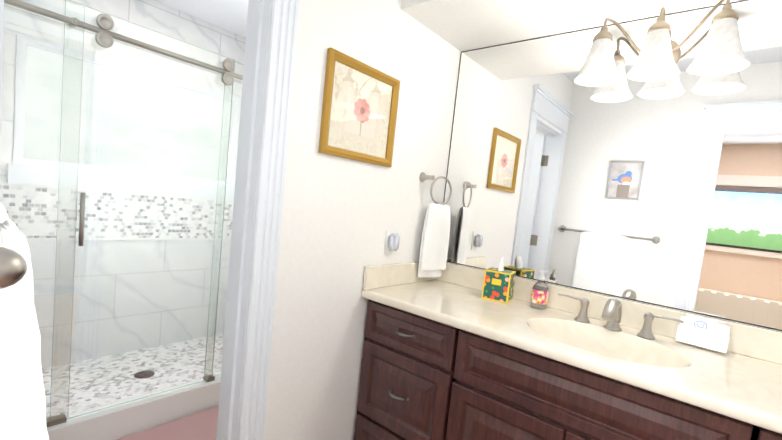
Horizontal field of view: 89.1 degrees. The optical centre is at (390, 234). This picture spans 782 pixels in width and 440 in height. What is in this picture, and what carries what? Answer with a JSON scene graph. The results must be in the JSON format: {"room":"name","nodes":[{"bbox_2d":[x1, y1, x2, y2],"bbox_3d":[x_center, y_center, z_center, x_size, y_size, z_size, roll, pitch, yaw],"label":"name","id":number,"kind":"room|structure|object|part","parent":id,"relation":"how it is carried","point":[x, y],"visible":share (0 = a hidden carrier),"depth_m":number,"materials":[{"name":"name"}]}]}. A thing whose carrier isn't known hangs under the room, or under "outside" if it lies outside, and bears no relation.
{"room":"bathroom","nodes":[
{"label":"bathroom","id":0,"kind":"room"},
{"bbox_2d":[0,0,245,367],"bbox_3d":[-1.836,-0.353,2.656,0.120,2.440,1.812,10,6,39],"label":"wall","id":1,"kind":"structure","parent":0,"point":[160,18],"depth_m":2.68,"materials":[{"name":"tile"}]},
{"bbox_2d":[0,181,232,240],"bbox_3d":[-1.809,-0.126,2.631,0.014,0.330,1.786,10,6,39],"label":"trim","id":2,"kind":"structure","parent":1,"relation":"attached to","point":[35,239],"depth_m":2.62,"materials":[{"name":"white tile"}]},
{"bbox_2d":[0,184,233,237],"bbox_3d":[-1.811,-0.126,2.633,0.008,0.300,1.786,10,6,39],"label":"band","id":3,"kind":"object","parent":1,"relation":"attached to","point":[122,216],"depth_m":2.62,"materials":[{"name":"tile"}]},
{"bbox_2d":[7,33,238,199],"bbox_3d":[-1.679,-0.690,2.704,0.090,0.814,1.340,10,6,39],"label":"shower window","id":4,"kind":"structure","parent":1,"relation":"attached to","point":[98,182],"depth_m":2.58,"materials":[{"name":"glass"}]},
{"bbox_2d":[155,0,247,37],"bbox_3d":[-1.013,-1.466,1.978,1.940,0.050,2.052,10,6,39],"label":"ceiling","id":5,"kind":"structure","parent":0,"point":[229,15],"depth_m":2.71,"materials":[{"name":"paint"}]},
{"bbox_2d":[263,0,460,439],"bbox_3d":[-0.352,-0.094,1.417,0.143,2.440,1.812,10,6,39],"label":"wall","id":6,"kind":"structure","parent":0,"point":[340,216],"depth_m":1.55,"materials":[{"name":"beige paint"}]},
{"bbox_2d":[216,0,270,439],"bbox_3d":[-0.692,0.125,1.073,0.123,1.989,0.615,10,6,39],"label":"door frame","id":7,"kind":"structure","parent":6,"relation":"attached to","point":[250,129],"depth_m":1.28,"materials":[{"name":"white paint"}]},
{"bbox_2d":[0,0,3,139],"bbox_3d":[-1.132,0.079,1.072,0.641,1.965,0.046,10,6,39],"label":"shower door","id":8,"kind":"structure","parent":7,"relation":"attached to","point":[1,26],"depth_m":0.87,"materials":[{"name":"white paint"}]},
{"bbox_2d":[237,0,299,439],"bbox_3d":[-0.414,0.126,1.298,0.017,2.010,0.094,10,6,39],"label":"trim","id":9,"kind":"structure","parent":6,"relation":"attached to","point":[281,49],"depth_m":1.27,"materials":[{"name":"white paint"}]},
{"bbox_3d":[-0.108,-0.466,1.536,0.022,0.360,0.385,10,6,39],"label":"framed picture of flower","id":10,"kind":"part","parent":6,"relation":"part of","materials":[{"name":"beige paper"}]},
{"bbox_2d":[384,229,399,254],"bbox_3d":[0.011,0.037,1.766,0.044,0.114,0.070,10,6,39],"label":"electrical outlet plate","id":11,"kind":"object","parent":6,"relation":"attached to","point":[392,239],"visible":1,"depth_m":1.75,"materials":[{"name":"white plastic"}]},
{"bbox_2d":[418,172,451,277],"bbox_3d":[0.207,-0.038,1.944,0.096,0.509,0.187,10,6,39],"label":"towel ring","id":12,"kind":"object","parent":6,"relation":"attached to","point":[435,238],"visible":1,"depth_m":1.92,"materials":[{"name":"white fabric"}]},
{"bbox_2d":[418,203,450,277],"bbox_3d":[0.219,0.034,1.945,0.066,0.371,0.173,10,6,39],"label":"towel","id":13,"kind":"object","parent":12,"relation":"hanging from","point":[435,238],"depth_m":1.92,"materials":[{"name":"white fabric"}]},
{"bbox_2d":[443,0,781,331],"bbox_3d":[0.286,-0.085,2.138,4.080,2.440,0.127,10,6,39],"label":"mirror glass","id":14,"kind":"object","parent":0,"point":[666,193],"depth_m":1.53,"materials":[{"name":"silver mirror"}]},
{"bbox_2d":[573,0,750,86],"bbox_3d":[0.933,-0.673,1.387,0.515,0.236,0.202,10,6,39],"label":"sconce","id":15,"kind":"object","parent":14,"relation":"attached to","point":[721,52],"visible":1,"depth_m":1.34,"materials":[{"name":"white glass"}]},
{"bbox_3d":[0.782,-0.649,1.488,0.163,0.141,0.163,10,6,39],"label":"lamp shade","id":16,"kind":"part","parent":15,"relation":"part of","materials":[{"name":"white glass"}]},
{"bbox_3d":[0.860,-0.736,1.465,0.193,0.138,0.131,10,6,39],"label":"arm","id":17,"kind":"part","parent":15,"relation":"part of"},
{"bbox_3d":[0.916,-0.626,1.376,0.163,0.141,0.163,10,6,39],"label":"lamp shade","id":18,"kind":"part","parent":15,"relation":"part of","materials":[{"name":"white glass"}]},
{"bbox_3d":[0.946,-0.721,1.393,0.068,0.138,0.130,10,6,39],"label":"arm","id":19,"kind":"part","parent":15,"relation":"part of"},
{"bbox_3d":[1.033,-0.706,1.321,0.193,0.138,0.131,10,6,39],"label":"arm","id":20,"kind":"part","parent":15,"relation":"part of"},
{"bbox_3d":[1.050,-0.602,1.265,0.163,0.141,0.163,10,6,39],"label":"lamp shade","id":21,"kind":"part","parent":15,"relation":"part of","materials":[{"name":"white glass"}]},
{"bbox_3d":[0.277,1.272,0.883,2.140,0.050,2.052,10,6,39],"label":"floor","id":22,"kind":"structure","parent":0,"visible":0},
{"bbox_2d":[354,262,781,439],"bbox_3d":[0.672,0.734,1.367,1.736,1.019,0.562,10,6,39],"label":"bathroom vanity","id":23,"kind":"object","parent":22,"relation":"on","point":[449,353],"visible":0.96,"depth_m":1.35,"materials":[{"name":"brown wood"}]},
{"bbox_3d":[0.007,0.922,1.612,0.433,0.220,0.018,10,6,39],"label":"drawer","id":24,"kind":"part","parent":23,"relation":"part of","materials":[{"name":"brown wood"}]},
{"bbox_3d":[0.022,0.639,1.571,0.098,0.012,0.042,10,6,39],"label":"drawer handle","id":25,"kind":"part","parent":23,"relation":"part of","materials":[{"name":"grey metal"}]},
{"bbox_3d":[0.037,0.639,1.589,0.433,0.320,0.018,10,6,39],"label":"drawer","id":26,"kind":"part","parent":23,"relation":"part of","materials":[{"name":"brown wood"}]},
{"bbox_3d":[0.049,0.388,1.551,0.098,0.012,0.042,10,6,39],"label":"drawer handle","id":27,"kind":"part","parent":23,"relation":"part of","materials":[{"name":"grey metal"}]},
{"bbox_3d":[0.063,0.388,1.569,0.433,0.157,0.018,10,6,39],"label":"drawer","id":28,"kind":"part","parent":23,"relation":"part of","materials":[{"name":"brown wood"}]},
{"bbox_2d":[481,257,515,302],"bbox_3d":[0.483,0.192,1.762,0.113,0.190,0.114,8,5,27],"label":"tissue box","id":29,"kind":"object","parent":23,"relation":"on","point":[498,283],"visible":0.98,"depth_m":1.72,"materials":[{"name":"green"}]},
{"bbox_3d":[0.345,0.822,1.331,0.388,0.535,0.018,10,6,39],"label":"door","id":30,"kind":"part","parent":23,"relation":"part of","materials":[{"name":"brown wood"}]},
{"bbox_2d":[530,270,548,308],"bbox_3d":[0.632,0.230,1.676,0.080,0.160,0.064,2,6,-40],"label":"soap dispenser","id":31,"kind":"object","parent":23,"relation":"on","point":[539,294],"visible":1,"depth_m":1.65,"materials":[{"name":"multicoloured"}]},
{"bbox_2d":[557,293,683,339],"bbox_3d":[0.791,0.289,1.422,0.408,0.121,0.166,10,6,39],"label":"faucet","id":32,"kind":"object","parent":23,"relation":"on","point":[612,312],"depth_m":1.44,"materials":[{"name":"silver metal"}]},
{"bbox_3d":[0.644,0.874,1.081,0.388,0.535,0.018,10,6,39],"label":"door","id":33,"kind":"part","parent":23,"relation":"part of","materials":[{"name":"brown wood"}]},
{"bbox_2d":[675,314,730,352],"bbox_3d":[1.053,0.330,1.339,0.136,0.098,0.051,10,-3,43],"label":"folded washcloth","id":34,"kind":"object","parent":23,"relation":"on","point":[707,333],"visible":1,"depth_m":1.32,"materials":[{"name":"white fabric"}]},
{"bbox_3d":[1.011,0.553,0.777,0.448,0.157,0.018,10,6,39],"label":"drawer","id":35,"kind":"part","parent":23,"relation":"part of","materials":[{"name":"brown wood"}]},
{"bbox_3d":[-1.275,1.002,2.179,1.940,0.050,2.052,10,6,39],"label":"floor","id":36,"kind":"structure","parent":0,"visible":0},
{"bbox_2d":[42,333,223,417],"bbox_3d":[-1.582,0.903,2.436,0.880,0.040,1.786,10,6,39],"label":"floor","id":37,"kind":"structure","parent":36,"relation":"on","point":[140,383],"depth_m":2.48,"materials":[{"name":"tile"}]},
{"bbox_2d":[135,370,153,378],"bbox_3d":[-1.549,0.880,2.494,0.110,0.003,0.110,10,6,39],"label":"drain","id":38,"kind":"object","parent":37,"relation":"on","point":[147,375],"depth_m":2.49,"materials":[{"name":"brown metal"}]},
{"bbox_2d":[47,373,220,439],"bbox_3d":[-1.204,0.913,2.120,0.100,0.150,1.786,10,6,39],"label":"shower curb","id":39,"kind":"structure","parent":36,"relation":"on","point":[125,419],"depth_m":1.99,"materials":[{"name":"white stone"}]},
{"bbox_2d":[0,0,243,426],"bbox_3d":[-1.089,-0.051,2.031,0.080,1.799,1.784,10,6,39],"label":"glass shower door","id":40,"kind":"structure","parent":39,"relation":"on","point":[104,36],"depth_m":1.81,"materials":[{"name":"clear glass"}]},
{"bbox_3d":[-1.333,-0.066,1.709,0.042,0.230,0.017,10,6,39],"label":"handle","id":41,"kind":"part","parent":40,"relation":"part of","materials":[{"name":"silver metal"}]},
{"bbox_2d":[117,405,218,439],"bbox_3d":[-0.958,1.023,1.922,0.525,0.015,0.800,10,6,39],"label":"rug","id":42,"kind":"object","parent":36,"relation":"on","point":[201,425],"visible":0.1,"depth_m":2.02,"materials":[{"name":"pink fabric"}]},
{"bbox_3d":[-0.994,-0.103,0.695,3.960,2.440,0.120,10,6,39],"label":"wall","id":43,"kind":"structure","parent":0,"visible":0},
{"bbox_2d":[0,203,48,439],"bbox_3d":[-0.559,0.314,0.521,0.741,0.738,0.174,10,6,39],"label":"towel","id":44,"kind":"object","parent":43,"relation":"attached to","point":[22,405],"visible":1,"depth_m":0.41,"materials":[{"name":"white fabric"}]},
{"bbox_3d":[0.539,-1.196,0.682,2.140,0.050,2.052,10,6,39],"label":"ceiling","id":45,"kind":"structure","parent":0,"visible":0},
{"bbox_2d":[401,0,741,51],"bbox_3d":[0.940,-0.984,1.206,1.900,0.370,0.490,10,6,39],"label":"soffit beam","id":46,"kind":"structure","parent":45,"relation":"attached to","point":[463,25],"depth_m":1.59,"materials":[{"name":"beige paint"}]}
]}

